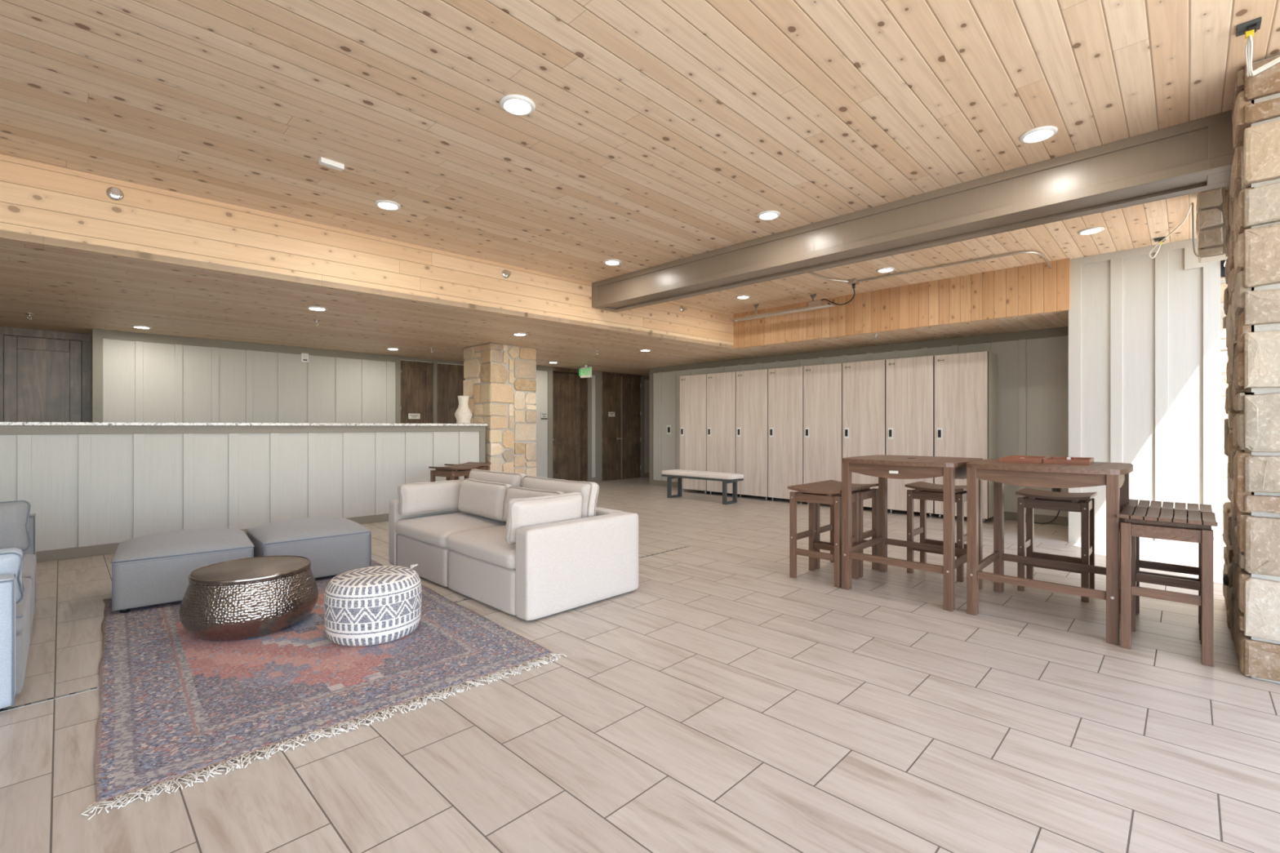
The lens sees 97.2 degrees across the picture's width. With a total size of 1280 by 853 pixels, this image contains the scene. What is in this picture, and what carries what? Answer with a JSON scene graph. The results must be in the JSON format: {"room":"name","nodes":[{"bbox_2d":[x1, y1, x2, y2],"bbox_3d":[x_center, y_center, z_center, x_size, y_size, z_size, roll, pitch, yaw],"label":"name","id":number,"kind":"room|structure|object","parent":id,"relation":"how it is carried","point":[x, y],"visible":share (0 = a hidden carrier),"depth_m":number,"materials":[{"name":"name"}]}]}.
{"room":"lobby lounge","nodes":[
{"label":"lobby lounge","id":0,"kind":"room"},
{"bbox_2d":[3,334,82,422],"bbox_3d":[-8.928,-0.005,6.599,0.100,2.550,3.595,0,0,44],"label":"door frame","id":1,"kind":"structure","parent":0,"point":[3,335],"depth_m":7.46,"materials":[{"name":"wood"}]},
{"bbox_2d":[4,335,81,422],"bbox_3d":[-7.929,0.048,7.500,0.064,2.436,0.710,0,0,44],"label":"door","id":2,"kind":"structure","parent":1,"relation":"in","point":[42,377],"depth_m":7.48,"materials":[{"name":"brown wood"}]},
{"bbox_2d":[0,326,91,422],"bbox_3d":[-8.840,-0.004,6.582,0.050,2.549,3.493,0,0,44],"label":"trim","id":3,"kind":"structure","parent":1,"relation":"attached to","point":[86,339],"depth_m":7.69,"materials":[{"name":"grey wood"}]},
{"bbox_2d":[91,333,395,423],"bbox_3d":[-5.212,-0.005,9.505,5.836,2.550,0.656,0,0,-41],"label":"wall","id":4,"kind":"structure","parent":0,"point":[148,382],"depth_m":8.51,"materials":[{"name":"beige wood"}]},
{"bbox_2d":[92,328,464,423],"bbox_3d":[-5.287,-0.004,9.370,0.110,2.549,5.475,0,0,44],"label":"trim","id":5,"kind":"structure","parent":4,"relation":"attached to","point":[98,335],"depth_m":8.33,"materials":[{"name":"grey paint"}]},
{"bbox_2d":[301,353,308,362],"bbox_3d":[-5.436,-1.115,9.149,0.045,0.150,0.110,0,0,44],"label":"fire alarm strobe","id":6,"kind":"object","parent":4,"relation":"attached to","point":[304,357],"visible":1,"depth_m":9.13,"materials":[{"name":"white plastic"}]},
{"bbox_2d":[400,360,432,423],"bbox_3d":[-4.173,0.028,10.515,0.076,2.476,0.610,0,0,44],"label":"door","id":7,"kind":"structure","parent":4,"relation":"in","point":[416,377],"depth_m":10.51,"materials":[{"name":"brown wood"}]},
{"bbox_2d":[408,413,420,418],"bbox_3d":[-4.189,-0.190,10.460,0.014,0.100,0.220,0,0,44],"label":"door sign","id":8,"kind":"object","parent":7,"relation":"attached to","point":[410,415],"visible":1,"depth_m":10.46,"materials":[{"name":"beige plastic"}]},
{"bbox_2d":[436,363,465,423],"bbox_3d":[-3.682,0.028,11.028,0.064,2.476,0.650,0,0,44],"label":"door","id":9,"kind":"structure","parent":4,"relation":"in","point":[450,378],"depth_m":10.97,"materials":[{"name":"brown wood"}]},
{"bbox_2d":[0,154,733,348],"bbox_3d":[-2.487,-1.559,5.497,11.009,0.562,0.141,0,0,-44],"label":"ceiling bulkhead","id":10,"kind":"structure","parent":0,"point":[37,198],"depth_m":4.91,"materials":[{"name":"brown wood"}]},
{"bbox_2d":[106,186,124,200],"bbox_3d":[-3.878,-1.730,4.169,0.067,0.099,0.099,0,0,44],"label":"sprinkler","id":11,"kind":"object","parent":10,"relation":"attached to","point":[115,193],"visible":1,"depth_m":4.17,"materials":[{"name":"silver metal"}]},
{"bbox_2d":[502,269,511,278],"bbox_3d":[-1.499,-1.730,6.375,0.067,0.099,0.099,0,0,44],"label":"sprinkler","id":12,"kind":"object","parent":10,"relation":"attached to","point":[505,273],"visible":1,"depth_m":6.37,"materials":[{"name":"silver metal"}]},
{"bbox_2d":[0,229,1068,375],"bbox_3d":[-1.385,-1.305,7.213,10.150,0.050,15.000,0,0,44],"label":"ceiling","id":13,"kind":"structure","parent":0,"point":[66,290],"depth_m":6.75,"materials":[{"name":"brown wood"}]},
{"bbox_2d":[306,306,328,311],"bbox_3d":[-3.488,-1.272,6.093,0.200,0.016,0.200,0,0,44],"label":"recessed light","id":14,"kind":"object","parent":13,"relation":"in","point":[312,308],"visible":1,"depth_m":6.07,"materials":[{"name":"white plastic"}]},
{"bbox_2d":[578,364,591,377],"bbox_3d":[-1.123,-1.150,11.765,0.394,0.260,0.060,0,0,44],"label":"exit sign","id":15,"kind":"object","parent":13,"relation":"hanging from","point":[585,372],"visible":1,"depth_m":11.74,"materials":[{"name":"green plastic"}]},
{"bbox_2d":[534,370,648,478],"bbox_3d":[-0.994,-0.005,13.289,0.370,2.550,5.550,0,0,44],"label":"wall","id":16,"kind":"structure","parent":0,"point":[541,380],"depth_m":11.99,"materials":[{"name":"beige paint"}]},
{"bbox_2d":[552,372,580,481],"bbox_3d":[-1.703,0.035,12.601,0.115,2.461,0.945,0,0,44],"label":"door","id":17,"kind":"structure","parent":16,"relation":"in","point":[566,386],"depth_m":12.66,"materials":[{"name":"brown wood"}]},
{"bbox_2d":[536,365,648,482],"bbox_3d":[-0.961,-0.004,13.257,0.322,2.549,5.550,0,0,44],"label":"trim","id":18,"kind":"structure","parent":16,"relation":"attached to","point":[598,375],"depth_m":12.98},
{"bbox_2d":[552,367,640,481],"bbox_3d":[-1.023,-0.004,13.177,0.285,2.549,2.730,0,0,44],"label":"trim","id":19,"kind":"structure","parent":16,"relation":"attached to","point":[584,381],"depth_m":12.85,"materials":[{"name":"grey wood"}]},
{"bbox_2d":[602,374,622,480],"bbox_3d":[-0.680,0.025,13.357,0.115,2.481,0.634,0,0,44],"label":"door","id":20,"kind":"structure","parent":16,"relation":"in","point":[611,384],"depth_m":13.38,"materials":[{"name":"brown wood"}]},
{"bbox_2d":[621,376,622,479],"bbox_3d":[-0.464,0.028,13.610,0.062,2.485,0.040,0,0,44],"label":"trim","id":21,"kind":"structure","parent":16,"relation":"attached to","point":[621,376],"depth_m":13.59,"materials":[{"name":"brown wood"}]},
{"bbox_2d":[622,376,640,479],"bbox_3d":[-0.224,0.025,13.853,0.076,2.481,0.644,0,0,44],"label":"door","id":22,"kind":"structure","parent":16,"relation":"in","point":[631,386],"depth_m":13.85,"materials":[{"name":"brown wood"}]},
{"bbox_2d":[0,476,1279,852],"bbox_3d":[-0.705,1.320,6.550,12.050,0.100,15.000,0,0,44],"label":"floor","id":23,"kind":"structure","parent":0,"point":[726,701],"depth_m":2.37,"materials":[{"name":"tile"}]},
{"bbox_2d":[0,573,31,711],"bbox_3d":[-3.519,0.940,2.542,1.110,0.660,1.031,0,0,44],"label":"sofa section","id":24,"kind":"object","parent":23,"relation":"on","point":[15,619],"visible":0.98,"depth_m":2.50,"materials":[{"name":"grey fabric"}]},
{"bbox_2d":[0,547,24,604],"bbox_3d":[-3.216,0.711,2.434,0.187,0.270,0.752,0,0,44],"label":"cushion","id":25,"kind":"object","parent":24,"relation":"on","point":[11,559],"visible":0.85,"depth_m":2.65,"materials":[{"name":"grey fabric"}]},
{"bbox_2d":[16,577,31,633],"bbox_3d":[-3.562,0.912,2.599,0.962,0.124,1.011,0,0,44],"label":"seat cushion","id":26,"kind":"object","parent":24,"relation":"on","point":[22,607],"depth_m":2.75,"materials":[{"name":"grey fabric"}]},
{"bbox_2d":[21,513,36,634],"bbox_3d":[-4.279,0.938,3.282,0.990,0.665,1.031,0,0,44],"label":"sofa section","id":27,"kind":"object","parent":23,"relation":"on","point":[28,566],"visible":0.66,"depth_m":3.71,"materials":[{"name":"grey fabric"}]},
{"bbox_2d":[0,500,31,551],"bbox_3d":[-4.407,0.665,3.512,0.833,0.349,0.188,0,0,-44],"label":"cushion","id":28,"kind":"object","parent":27,"relation":"on","point":[14,515],"visible":0.91,"depth_m":3.71,"materials":[{"name":"grey fabric"}]},
{"bbox_2d":[21,553,36,586],"bbox_3d":[-4.221,0.912,3.240,0.842,0.124,1.011,0,0,44],"label":"seat cushion","id":29,"kind":"object","parent":27,"relation":"on","point":[28,566],"depth_m":3.53,"materials":[{"name":"grey fabric"}]},
{"bbox_2d":[0,425,485,562],"bbox_3d":[-5.225,0.630,6.043,0.522,1.279,7.685,0,0,44],"label":"reception counter","id":30,"kind":"object","parent":23,"relation":"on","point":[91,490],"depth_m":6.12,"materials":[{"name":"beige wood"}]},
{"bbox_2d":[0,422,488,426],"bbox_3d":[-5.226,-0.026,6.057,0.600,0.032,7.705,0,0,44],"label":"countertop","id":31,"kind":"structure","parent":30,"relation":"on","point":[1,423],"depth_m":6.38,"materials":[{"name":"stone"}]},
{"bbox_2d":[454,395,472,423],"bbox_3d":[-2.723,-0.257,8.698,0.260,0.428,0.260,0,0,44],"label":"vase","id":32,"kind":"object","parent":31,"relation":"on","point":[463,415],"visible":0.93,"depth_m":8.62,"materials":[{"name":"beige ceramic"}]},
{"bbox_2d":[80,559,566,820],"bbox_3d":[-2.193,1.259,3.624,1.904,0.019,3.241,0,0,-43],"label":"area rug","id":33,"kind":"object","parent":23,"relation":"on","point":[176,704],"visible":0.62,"depth_m":2.78,"materials":[{"name":"multicoloured fabric"}]},
{"bbox_2d":[111,528,254,613],"bbox_3d":[-3.460,1.031,4.297,0.796,0.455,0.796,0,0,-40],"label":"ottoman","id":34,"kind":"object","parent":33,"relation":"on","point":[152,569],"visible":0.84,"depth_m":3.96,"materials":[{"name":"grey fabric"}]},
{"bbox_2d":[111,528,253,565],"bbox_3d":[-3.460,0.868,4.297,0.786,0.130,0.786,0,0,-40],"label":"cushion","id":35,"kind":"object","parent":34,"relation":"on","point":[201,544],"depth_m":4.07,"materials":[{"name":"grey fabric"}]},
{"bbox_2d":[179,555,318,640],"bbox_3d":[-2.447,1.073,3.564,0.720,0.370,0.720,0,0,-3],"label":"coffee table","id":36,"kind":"object","parent":33,"relation":"on","point":[249,597],"visible":1,"depth_m":3.32,"materials":[{"name":"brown metal"}]},
{"bbox_2d":[245,516,371,577],"bbox_3d":[-2.867,1.031,4.880,0.796,0.455,0.796,0,0,-43],"label":"ottoman","id":37,"kind":"object","parent":33,"relation":"on","point":[334,545],"visible":0.89,"depth_m":4.65,"materials":[{"name":"grey fabric"}]},
{"bbox_2d":[247,516,371,546],"bbox_3d":[-2.867,0.868,4.880,0.786,0.130,0.786,0,0,-43],"label":"cushion","id":38,"kind":"object","parent":37,"relation":"on","point":[304,531],"depth_m":4.65,"materials":[{"name":"grey fabric"}]},
{"bbox_2d":[324,564,422,646],"bbox_3d":[-1.622,1.070,3.444,0.540,0.375,0.540,0,0,21],"label":"pouf","id":39,"kind":"object","parent":33,"relation":"on","point":[368,606],"visible":1,"depth_m":3.24,"materials":[{"name":"white fabric"}]},
{"bbox_2d":[388,498,506,586],"bbox_3d":[-1.555,0.968,5.121,1.105,0.605,1.054,0,0,44],"label":"sofa section","id":40,"kind":"object","parent":23,"relation":"on","point":[420,540],"visible":0.35,"depth_m":4.76,"materials":[{"name":"fabric"}]},
{"bbox_2d":[397,480,462,515],"bbox_3d":[-1.909,0.651,5.190,0.164,0.287,0.612,0,0,43],"label":"cushion","id":41,"kind":"object","parent":40,"relation":"on","point":[418,498],"visible":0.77,"depth_m":5.10,"materials":[{"name":"fabric"}]},
{"bbox_2d":[395,511,506,548],"bbox_3d":[-1.556,0.884,5.010,0.942,0.152,0.894,0,0,44],"label":"seat cushion","id":42,"kind":"object","parent":40,"relation":"on","point":[432,530],"depth_m":4.76,"materials":[{"name":"fabric"}]},
{"bbox_2d":[457,478,513,521],"bbox_3d":[-1.367,0.640,4.987,0.212,0.315,0.793,0,0,-43],"label":"cushion","id":43,"kind":"object","parent":40,"relation":"on","point":[476,497],"visible":0.84,"depth_m":4.84,"materials":[{"name":"fabric"}]},
{"bbox_2d":[468,468,527,487],"bbox_3d":[-1.343,0.605,5.242,0.891,0.383,0.215,0,0,44],"label":"cushion","id":44,"kind":"object","parent":40,"relation":"on","point":[515,479],"visible":0.37,"depth_m":5.10,"materials":[{"name":"fabric"}]},
{"bbox_2d":[428,464,479,482],"bbox_3d":[-2.371,0.886,7.196,0.404,0.767,0.455,0,0,28],"label":"bar stool","id":45,"kind":"object","parent":23,"relation":"on","point":[453,472],"visible":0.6,"depth_m":7.07,"materials":[{"name":"brown wood"}]},
{"bbox_2d":[444,462,490,480],"bbox_3d":[-2.350,0.886,7.706,0.404,0.767,0.455,0,0,28],"label":"bar stool","id":46,"kind":"object","parent":23,"relation":"on","point":[482,466],"visible":0.23,"depth_m":7.74,"materials":[{"name":"brown wood"}]},
{"bbox_2d":[462,342,536,476],"bbox_3d":[-2.285,-0.004,9.198,0.866,2.548,0.884,0,0,44],"label":"stone pillar","id":47,"kind":"structure","parent":23,"relation":"on","point":[500,383],"depth_m":8.87,"materials":[{"name":"stone"}]},
{"bbox_2d":[446,506,638,620],"bbox_3d":[-0.761,0.968,4.348,1.098,0.605,1.054,0,0,44],"label":"sofa section","id":48,"kind":"object","parent":23,"relation":"on","point":[551,568],"visible":0.94,"depth_m":3.93,"materials":[{"name":"fabric"}]},
{"bbox_2d":[446,524,515,569],"bbox_3d":[-0.873,0.884,4.344,0.935,0.152,0.894,0,0,44],"label":"seat cushion","id":49,"kind":"object","parent":48,"relation":"on","point":[486,547],"depth_m":4.05,"materials":[{"name":"fabric"}]},
{"bbox_2d":[503,486,564,522],"bbox_3d":[-0.842,0.645,4.469,0.651,0.304,0.200,0,0,41],"label":"cushion","id":50,"kind":"object","parent":48,"relation":"on","point":[513,492],"visible":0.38,"depth_m":4.48,"materials":[{"name":"fabric"}]},
{"bbox_2d":[504,492,583,544],"bbox_3d":[-0.667,0.641,4.000,0.168,0.308,0.631,0,0,44],"label":"cushion","id":51,"kind":"object","parent":48,"relation":"on","point":[528,511],"visible":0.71,"depth_m":3.88,"materials":[{"name":"fabric"}]},
{"bbox_2d":[522,475,599,518],"bbox_3d":[-0.678,0.610,4.592,0.912,0.373,0.218,0,0,44],"label":"cushion","id":52,"kind":"object","parent":48,"relation":"on","point":[589,490],"visible":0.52,"depth_m":4.36,"materials":[{"name":"fabric"}]},
{"bbox_2d":[680,373,706,493],"bbox_3d":[1.181,0.145,10.947,0.652,2.250,0.550,0,0,44],"label":"locker","id":53,"kind":"object","parent":23,"relation":"on","point":[693,388],"visible":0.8,"depth_m":10.75,"materials":[{"name":"beige wood"}]},
{"bbox_2d":[662,469,743,504],"bbox_3d":[1.054,1.024,9.723,1.520,0.493,0.380,0,0,44],"label":"bench","id":54,"kind":"object","parent":23,"relation":"on","point":[726,477],"visible":1,"depth_m":9.46,"materials":[{"name":"beige fabric"}]},
{"bbox_2d":[662,469,743,479],"bbox_3d":[1.054,0.821,9.723,1.520,0.088,0.380,0,0,44],"label":"seat cushion","id":55,"kind":"object","parent":54,"relation":"on","point":[692,474],"depth_m":9.53,"materials":[{"name":"beige fabric"}]},
{"bbox_2d":[706,371,736,494],"bbox_3d":[1.650,0.145,10.489,0.652,2.250,0.550,0,0,44],"label":"locker","id":56,"kind":"object","parent":23,"relation":"on","point":[721,387],"visible":0.58,"depth_m":10.31,"materials":[{"name":"beige wood"}]},
{"bbox_2d":[736,368,768,500],"bbox_3d":[2.120,0.145,10.031,0.652,2.250,0.550,0,0,44],"label":"locker","id":57,"kind":"object","parent":23,"relation":"on","point":[752,386],"visible":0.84,"depth_m":9.82,"materials":[{"name":"beige wood"}]},
{"bbox_2d":[768,366,803,504],"bbox_3d":[2.590,0.145,9.574,0.652,2.250,0.550,0,0,44],"label":"locker","id":58,"kind":"object","parent":23,"relation":"on","point":[785,385],"visible":0.77,"depth_m":9.39,"materials":[{"name":"beige wood"}]},
{"bbox_2d":[803,363,842,504],"bbox_3d":[3.060,0.145,9.116,0.652,2.250,0.550,0,0,44],"label":"locker","id":59,"kind":"object","parent":23,"relation":"on","point":[822,384],"visible":0.62,"depth_m":8.94,"materials":[{"name":"beige wood"}]},
{"bbox_2d":[787,483,861,587],"bbox_3d":[1.543,0.886,4.723,0.455,0.767,0.404,0,0,44],"label":"bar stool","id":60,"kind":"object","parent":23,"relation":"on","point":[813,494],"visible":0.93,"depth_m":4.69,"materials":[{"name":"brown wood"}]},
{"bbox_2d":[811,480,878,577],"bbox_3d":[1.833,0.886,5.020,0.455,0.767,0.404,0,0,44],"label":"bar stool","id":61,"kind":"object","parent":23,"relation":"on","point":[865,492],"visible":0.59,"depth_m":4.99,"materials":[{"name":"brown wood"}]},
{"bbox_2d":[842,360,885,507],"bbox_3d":[3.530,0.145,8.658,0.652,2.250,0.550,0,0,44],"label":"locker","id":62,"kind":"object","parent":23,"relation":"on","point":[864,383],"visible":0.5,"depth_m":8.46,"materials":[{"name":"beige wood"}]},
{"bbox_2d":[885,355,934,517],"bbox_3d":[4.000,0.145,8.200,0.652,2.250,0.550,0,0,44],"label":"locker","id":63,"kind":"object","parent":23,"relation":"on","point":[909,381],"visible":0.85,"depth_m":8.02,"materials":[{"name":"beige wood"}]},
{"bbox_2d":[841,454,982,611],"bbox_3d":[2.134,0.758,4.420,0.864,1.024,0.864,0,0,44],"label":"bar table","id":64,"kind":"object","parent":23,"relation":"on","point":[884,467],"visible":0.87,"depth_m":4.25,"materials":[{"name":"brown wood"}]},
{"bbox_2d":[904,481,966,582],"bbox_3d":[2.602,0.886,4.878,0.455,0.767,0.404,0,0,44],"label":"bar stool","id":65,"kind":"object","parent":23,"relation":"on","point":[923,491],"visible":0.76,"depth_m":4.87,"materials":[{"name":"brown wood"}]},
{"bbox_2d":[934,351,997,523],"bbox_3d":[4.470,0.145,7.743,0.652,2.250,0.550,0,0,44],"label":"locker","id":66,"kind":"object","parent":23,"relation":"on","point":[966,384],"visible":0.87,"depth_m":7.54,"materials":[{"name":"beige wood"}]},
{"bbox_2d":[966,458,1133,644],"bbox_3d":[2.771,0.758,3.827,0.864,1.024,0.864,0,0,44],"label":"bar table","id":67,"kind":"object","parent":23,"relation":"on","point":[1115,476],"visible":0.89,"depth_m":3.64,"materials":[{"name":"brown wood"}]},
{"bbox_2d":[999,455,1093,465],"bbox_3d":[2.856,0.234,3.961,0.500,0.031,0.420,0,0,42],"label":"case","id":68,"kind":"object","parent":67,"relation":"on","point":[1015,459],"visible":1,"depth_m":3.87,"materials":[{"name":"brown wood"}]},
{"bbox_2d":[999,455,1049,463],"bbox_3d":[2.761,0.234,4.045,0.247,0.031,0.420,0,0,42],"label":"tray","id":69,"kind":"object","parent":68,"relation":"on","point":[1015,459],"depth_m":3.92,"materials":[{"name":"brown wood"}]},
{"bbox_2d":[1042,456,1093,465],"bbox_3d":[2.950,0.234,3.876,0.247,0.031,0.420,0,0,42],"label":"tray","id":70,"kind":"object","parent":68,"relation":"on","point":[1052,460],"depth_m":3.76,"materials":[{"name":"brown wood"}]},
{"bbox_2d":[1015,487,1097,602],"bbox_3d":[3.207,0.886,4.345,0.455,0.767,0.404,0,0,44],"label":"bar stool","id":71,"kind":"object","parent":23,"relation":"on","point":[1082,503],"visible":0.92,"depth_m":4.30,"materials":[{"name":"brown wood"}]},
{"bbox_2d":[1116,506,1217,666],"bbox_3d":[3.044,0.886,3.261,0.404,0.767,0.455,0,0,44],"label":"bar stool","id":72,"kind":"object","parent":23,"relation":"on","point":[1179,527],"visible":1,"depth_m":3.17,"materials":[{"name":"brown wood"}]},
{"bbox_2d":[1122,499,1212,640],"bbox_3d":[3.369,0.886,3.601,0.404,0.767,0.455,0,0,44],"label":"bar stool","id":73,"kind":"object","parent":23,"relation":"on","point":[1189,570],"visible":0.39,"depth_m":3.69,"materials":[{"name":"brown wood"}]},
{"bbox_2d":[1222,54,1279,683],"bbox_3d":[3.940,-0.284,3.225,0.806,3.108,1.828,0,0,44],"label":"stone column","id":74,"kind":"structure","parent":23,"relation":"on","point":[1251,199],"depth_m":2.82,"materials":[{"name":"stone"}]},
{"bbox_2d":[1222,573,1228,586],"bbox_3d":[3.715,0.970,3.570,0.036,0.080,0.080,0,0,44],"label":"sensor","id":75,"kind":"object","parent":74,"relation":"attached to","point":[1225,578],"visible":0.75,"depth_m":3.55,"materials":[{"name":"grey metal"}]},
{"bbox_2d":[1244,35,1279,76],"bbox_3d":[2.943,-1.760,2.703,0.392,0.105,0.099,0,0,-26],"label":"cable","id":76,"kind":"object","parent":74,"relation":"attached to","point":[1249,45],"visible":1,"depth_m":2.68,"materials":[{"name":"beige plastic"}]},
{"bbox_2d":[0,0,1279,314],"bbox_3d":[0.115,-1.890,3.937,6.570,0.100,12.400,0,0,44],"label":"ceiling","id":77,"kind":"structure","parent":0,"point":[657,132],"depth_m":3.26,"materials":[{"name":"brown wood"}]},
{"bbox_2d":[318,156,344,171],"bbox_3d":[-2.144,-1.823,3.918,0.056,0.035,0.150,0,0,41],"label":"ceiling sensor","id":78,"kind":"object","parent":77,"relation":"attached to","point":[322,161],"visible":1,"depth_m":3.90,"materials":[{"name":"white plastic"}]},
{"bbox_2d":[374,200,400,209],"bbox_3d":[-2.091,-1.832,4.675,0.200,0.016,0.200,0,0,44],"label":"recessed light","id":79,"kind":"object","parent":77,"relation":"in","point":[384,204],"visible":1,"depth_m":4.66,"materials":[{"name":"white plastic"}]},
{"bbox_2d":[499,94,535,115],"bbox_3d":[-0.700,-1.832,3.223,0.200,0.016,0.200,0,0,44],"label":"recessed light","id":80,"kind":"object","parent":77,"relation":"in","point":[516,104],"visible":1,"depth_m":3.21,"materials":[{"name":"white plastic"}]},
{"bbox_2d":[603,259,621,265],"bbox_3d":[-0.309,-1.832,6.304,0.200,0.016,0.200,0,0,44],"label":"recessed light","id":81,"kind":"object","parent":77,"relation":"in","point":[610,262],"visible":1,"depth_m":6.29,"materials":[{"name":"white"}]},
{"bbox_2d":[756,210,780,220],"bbox_3d":[1.117,-1.832,4.901,0.200,0.016,0.200,0,0,44],"label":"recessed light","id":82,"kind":"object","parent":77,"relation":"in","point":[766,215],"visible":1,"depth_m":4.88,"materials":[{"name":"white plastic"}]},
{"bbox_2d":[729,293,836,321],"bbox_3d":[2.035,-1.740,8.209,1.664,0.200,0.150,0,0,44],"label":"heater","id":83,"kind":"object","parent":77,"relation":"hanging from","point":[817,304],"visible":0.98,"depth_m":8.07,"materials":[{"name":"silver metal"}]},
{"bbox_2d":[808,271,848,282],"bbox_3d":[2.259,-1.819,6.868,0.799,0.033,0.101,0,0,-34],"label":"conduit","id":84,"kind":"object","parent":77,"relation":"attached to","point":[811,273],"visible":0.93,"depth_m":6.94,"materials":[{"name":"silver metal"}]},
{"bbox_2d":[847,278,858,288],"bbox_3d":[2.672,-1.790,7.071,0.110,0.100,0.110,0,0,44],"label":"junction box","id":85,"kind":"object","parent":77,"relation":"attached to","point":[854,282],"visible":1,"depth_m":7.04,"materials":[{"name":"black plastic"}]},
{"bbox_2d":[820,288,855,305],"bbox_3d":[2.595,-1.660,7.416,0.038,0.164,0.702,0,0,-17],"label":"cable","id":86,"kind":"object","parent":85,"relation":"attached to","point":[853,288],"visible":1,"depth_m":7.31,"materials":[{"name":"black plastic"}]},
{"bbox_2d":[875,266,894,272],"bbox_3d":[2.877,-1.832,6.607,0.200,0.016,0.200,0,0,44],"label":"recessed light","id":87,"kind":"object","parent":77,"relation":"in","point":[886,269],"visible":1,"depth_m":6.58,"materials":[{"name":"white"}]},
{"bbox_2d":[591,110,1235,311],"bbox_3d":[1.571,-1.682,5.391,5.692,0.314,0.425,0,0,44],"label":"ceiling beam","id":88,"kind":"structure","parent":77,"relation":"attached to","point":[1195,156],"depth_m":4.28,"materials":[{"name":"beige paint"}]},
{"bbox_2d":[857,250,1052,282],"bbox_3d":[3.525,-1.793,6.389,2.005,0.092,0.570,0,0,24],"label":"conduit","id":89,"kind":"object","parent":77,"relation":"attached to","point":[993,256],"visible":1,"depth_m":6.24,"materials":[{"name":"silver metal"}]},
{"bbox_2d":[1019,125,1057,142],"bbox_3d":[2.506,-1.832,3.547,0.200,0.016,0.200,0,0,44],"label":"recessed light","id":90,"kind":"object","parent":77,"relation":"in","point":[1042,133],"visible":1,"depth_m":3.53,"materials":[{"name":"white plastic"}]},
{"bbox_2d":[1077,226,1104,235],"bbox_3d":[4.230,-1.832,5.288,0.200,0.016,0.200,0,0,44],"label":"recessed light","id":91,"kind":"object","parent":77,"relation":"in","point":[1091,230],"visible":1,"depth_m":5.26,"materials":[{"name":"white"}]},
{"bbox_2d":[1154,236,1165,244],"bbox_3d":[5.087,-1.812,5.515,0.081,0.056,0.090,0,0,44],"label":"electrical box","id":92,"kind":"object","parent":77,"relation":"attached to","point":[1157,239],"visible":0.85,"depth_m":5.50,"materials":[{"name":"grey metal"}]},
{"bbox_2d":[1148,202,1225,258],"bbox_3d":[4.671,-1.555,4.911,0.217,0.534,1.495,0,0,27],"label":"cable","id":93,"kind":"object","parent":92,"relation":"hanging from","point":[1192,205],"visible":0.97,"depth_m":4.37,"materials":[{"name":"beige plastic"}]},
{"bbox_2d":[1195,186,1227,263],"bbox_3d":[4.591,-1.562,4.246,0.577,0.513,0.230,0,0,44],"label":"stone column","id":94,"kind":"structure","parent":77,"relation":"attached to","point":[1211,219],"depth_m":4.32,"materials":[{"name":"stone"}]},
{"bbox_2d":[1235,17,1262,39],"bbox_3d":[2.791,-1.814,2.586,0.076,0.053,0.085,0,0,44],"label":"electrical box","id":95,"kind":"object","parent":77,"relation":"attached to","point":[1249,28],"visible":1,"depth_m":2.57,"materials":[{"name":"grey metal"}]},
{"bbox_2d":[653,335,1068,516],"bbox_3d":[3.813,-0.005,10.650,7.500,2.550,2.622,0,0,44],"label":"wall","id":96,"kind":"structure","parent":0,"point":[1033,374],"depth_m":7.64,"materials":[{"name":"beige"}]},
{"bbox_2d":[648,326,1068,484],"bbox_3d":[2.937,-0.004,9.758,7.510,2.549,0.122,0,0,44],"label":"trim","id":97,"kind":"structure","parent":96,"relation":"attached to","point":[1056,331],"depth_m":9.19,"materials":[{"name":"grey paint"}]},
{"bbox_2d":[652,480,1068,525],"bbox_3d":[2.937,1.215,9.687,7.409,0.110,0.024,0,0,44],"label":"baseboard","id":98,"kind":"structure","parent":96,"relation":"attached to","point":[1064,521],"depth_m":7.43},
{"bbox_2d":[733,257,1070,348],"bbox_3d":[3.114,-1.558,7.709,4.427,0.564,0.030,0,0,44],"label":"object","id":99,"kind":"structure","parent":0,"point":[1034,288],"depth_m":7.18,"materials":[{"name":"brown wood"}]},
{"bbox_2d":[1081,248,1203,545],"bbox_3d":[5.612,-0.285,6.288,1.165,3.110,1.360,0,0,44],"label":"wall","id":100,"kind":"structure","parent":0,"point":[1142,316],"depth_m":5.77,"materials":[{"name":"beige"}]},
{"bbox_2d":[1068,238,1220,547],"bbox_3d":[5.143,-0.284,5.807,1.167,3.109,0.024,0,0,44],"label":"trim","id":101,"kind":"structure","parent":100,"relation":"attached to","point":[1211,270],"depth_m":5.47,"materials":[{"name":"beige wood"}]},
{"bbox_2d":[1094,534,1220,559],"bbox_3d":[5.181,1.215,5.768,1.057,0.110,0.026,0,0,44],"label":"baseboard","id":102,"kind":"structure","parent":100,"relation":"attached to","point":[1180,548],"depth_m":5.65,"materials":[{"name":"beige"}]},
{"bbox_2d":[1220,276,1230,558],"bbox_3d":[6.538,-0.285,4.693,2.411,3.110,0.271,0,0,44],"label":"wall","id":103,"kind":"structure","parent":0,"point":[1224,350],"depth_m":5.43,"materials":[{"name":"paint"}]},
{"bbox_2d":[1220,259,1226,277],"bbox_3d":[5.590,-1.520,5.373,0.170,0.170,0.132,0,0,44],"label":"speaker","id":104,"kind":"object","parent":103,"relation":"attached to","point":[1222,262],"visible":0.27,"depth_m":5.40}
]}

